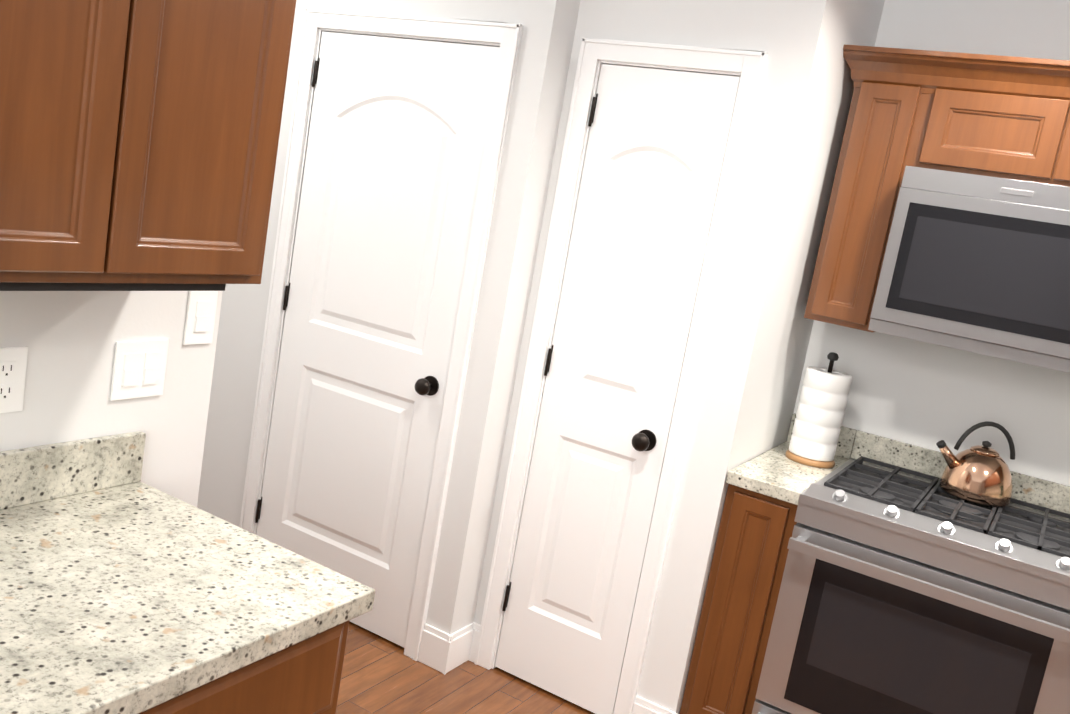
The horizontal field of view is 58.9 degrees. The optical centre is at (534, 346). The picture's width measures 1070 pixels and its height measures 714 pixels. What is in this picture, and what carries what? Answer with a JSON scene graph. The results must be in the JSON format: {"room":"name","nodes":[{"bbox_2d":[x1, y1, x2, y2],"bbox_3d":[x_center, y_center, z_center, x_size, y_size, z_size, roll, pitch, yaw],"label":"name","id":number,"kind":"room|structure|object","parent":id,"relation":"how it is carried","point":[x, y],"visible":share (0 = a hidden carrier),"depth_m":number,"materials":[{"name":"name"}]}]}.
{"room":"kitchen","nodes":[
{"label":"kitchen","id":0,"kind":"room"},
{"bbox_2d":[0,291,222,506],"bbox_3d":[-1.616,0.036,0.519,0.120,2.440,3.530,15,10,29],"label":"wall","id":1,"kind":"structure","parent":0,"point":[69,339],"depth_m":1.79,"materials":[{"name":"white paint"}]},
{"bbox_2d":[0,347,27,412],"bbox_3d":[-0.910,0.058,1.629,0.007,0.115,0.070,15,10,29],"label":"electrical outlet","id":2,"kind":"object","parent":1,"relation":"attached to","point":[13,360],"depth_m":1.64,"materials":[{"name":"white plastic"}]},
{"bbox_2d":[0,0,151,290],"bbox_3d":[-0.781,-0.486,1.268,0.320,0.758,0.320,15,10,29],"label":"upper cabinet","id":3,"kind":"object","parent":1,"relation":"attached to","point":[71,71],"depth_m":1.30,"materials":[{"name":"brown wood"}]},
{"bbox_2d":[110,331,187,400],"bbox_3d":[-0.773,0.044,1.860,0.008,0.115,0.116,15,10,29],"label":"light switch","id":4,"kind":"object","parent":1,"relation":"attached to","point":[139,368],"depth_m":1.85,"materials":[{"name":"white plastic"}]},
{"bbox_2d":[184,291,217,344],"bbox_3d":[-0.689,-0.062,1.957,0.008,0.115,0.070,15,10,29],"label":"light switch","id":5,"kind":"object","parent":1,"relation":"attached to","point":[201,307],"depth_m":1.95,"materials":[{"name":"white plastic"}]},
{"bbox_2d":[120,0,295,290],"bbox_3d":[-0.619,-0.503,1.544,0.320,0.758,0.320,15,10,29],"label":"upper cabinet","id":6,"kind":"object","parent":1,"relation":"attached to","point":[139,140],"depth_m":1.50,"materials":[{"name":"brown wood"}]},
{"bbox_2d":[197,0,580,633],"bbox_3d":[-0.790,-0.299,3.458,1.720,2.440,0.140,15,10,29],"label":"wall","id":7,"kind":"structure","parent":0,"point":[543,63],"depth_m":3.06,"materials":[{"name":"white paint"}]},
{"bbox_2d":[255,31,499,647],"bbox_3d":[-0.604,-0.032,3.269,0.760,2.020,0.101,15,10,29],"label":"hall door","id":8,"kind":"structure","parent":7,"relation":"in","point":[395,144],"depth_m":3.26,"materials":[{"name":"white wood"}]},
{"bbox_2d":[239,8,766,713],"bbox_3d":[-0.731,-0.003,2.776,2.379,2.106,1.524,15,10,29],"label":"trim","id":9,"kind":"structure","parent":7,"relation":"attached to","point":[435,648],"depth_m":3.02,"materials":[{"name":"white wood"}]},
{"bbox_2d":[336,621,594,713],"bbox_3d":[-0.693,1.377,1.166,4.860,0.060,5.680,15,10,29],"label":"floor","id":10,"kind":"structure","parent":0,"point":[380,675],"depth_m":3.08,"materials":[{"name":"brown wood"}]},
{"bbox_2d":[139,620,349,713],"bbox_3d":[-0.795,0.818,1.541,0.626,0.874,0.640,15,10,29],"label":"base cabinet","id":11,"kind":"object","parent":10,"relation":"on","point":[303,677],"visible":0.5,"depth_m":1.44,"materials":[{"name":"brown wood"}]},
{"bbox_2d":[0,431,374,713],"bbox_3d":[-0.877,0.341,1.166,0.639,0.140,1.360,15,10,29],"label":"countertop","id":12,"kind":"structure","parent":11,"relation":"on","point":[124,589],"depth_m":1.49,"materials":[{"name":"stone"}]},
{"bbox_2d":[680,484,797,713],"bbox_3d":[0.742,0.835,3.082,0.219,0.874,0.626,15,10,29],"label":"base cabinet","id":13,"kind":"object","parent":10,"relation":"on","point":[751,550],"visible":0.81,"depth_m":2.80,"materials":[{"name":"brown wood"}]},
{"bbox_2d":[726,413,856,504],"bbox_3d":[0.826,0.340,2.998,0.219,0.140,0.639,15,10,29],"label":"countertop","id":14,"kind":"structure","parent":13,"relation":"on","point":[776,472],"depth_m":2.87,"materials":[{"name":"stone"}]},
{"bbox_2d":[785,352,851,467],"bbox_3d":[0.923,0.193,3.054,0.156,0.362,0.156,15,10,29],"label":"paper towel holder","id":15,"kind":"object","parent":14,"relation":"on","point":[819,416],"visible":1,"depth_m":3.00,"materials":[{"name":"white paper"}]},
{"bbox_2d":[752,456,1069,713],"bbox_3d":[1.133,0.910,2.784,0.760,0.955,0.698,15,10,29],"label":"range","id":16,"kind":"object","parent":10,"relation":"on","point":[900,593],"visible":0.98,"depth_m":2.54,"materials":[{"name":"silver metal"}]},
{"bbox_2d":[936,421,1014,506],"bbox_3d":[1.325,0.331,2.838,0.226,0.232,0.196,15,10,29],"label":"kettle","id":17,"kind":"object","parent":16,"relation":"on","point":[979,474],"visible":1,"depth_m":2.78,"materials":[{"name":"orange metal"}]},
{"bbox_2d":[474,0,884,713],"bbox_3d":[0.456,-0.038,3.193,0.760,2.440,0.640,15,10,29],"label":"wall","id":18,"kind":"structure","parent":0,"point":[760,334],"depth_m":2.81,"materials":[{"name":"white paint"}]},
{"bbox_2d":[495,64,739,713],"bbox_3d":[0.214,0.161,2.962,0.453,2.020,0.101,15,10,29],"label":"pantry door","id":19,"kind":"structure","parent":18,"relation":"in","point":[654,160],"depth_m":2.96,"materials":[{"name":"white wood"}]},
{"bbox_2d":[793,0,1069,520],"bbox_3d":[1.925,0.283,2.789,2.500,2.440,0.120,15,10,29],"label":"wall","id":20,"kind":"structure","parent":0,"point":[919,393],"depth_m":3.02,"materials":[{"name":"white paint"}]},
{"bbox_2d":[804,64,935,331],"bbox_3d":[1.070,-0.445,2.988,0.212,0.760,0.319,15,10,29],"label":"upper cabinet","id":21,"kind":"object","parent":20,"relation":"attached to","point":[889,106],"depth_m":2.85,"materials":[{"name":"brown wood"}]},
{"bbox_2d":[851,430,1069,519],"bbox_3d":[1.402,0.414,3.022,0.764,0.098,0.016,15,10,29],"label":"backsplash","id":22,"kind":"structure","parent":20,"relation":"attached to","point":[1041,492],"depth_m":3.08,"materials":[{"name":"stone"}]},
{"bbox_2d":[916,72,1069,184],"bbox_3d":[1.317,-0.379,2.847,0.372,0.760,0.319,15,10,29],"label":"upper cabinet","id":23,"kind":"object","parent":20,"relation":"attached to","point":[1005,117],"depth_m":2.66,"materials":[{"name":"brown wood"}]},
{"bbox_2d":[868,166,1069,372],"bbox_3d":[1.420,-0.210,2.722,0.736,0.482,0.449,15,10,29],"label":"microwave","id":24,"kind":"object","parent":23,"relation":"attached to","point":[979,264],"visible":1,"depth_m":2.62,"materials":[{"name":"silver metal"}]},
{"bbox_2d":[1056,132,1069,186],"bbox_3d":[1.631,-0.295,2.667,0.372,0.760,0.319,15,10,29],"label":"upper cabinet","id":25,"kind":"object","parent":20,"relation":"attached to","point":[1064,180],"depth_m":2.58,"materials":[{"name":"brown wood"}]}
]}

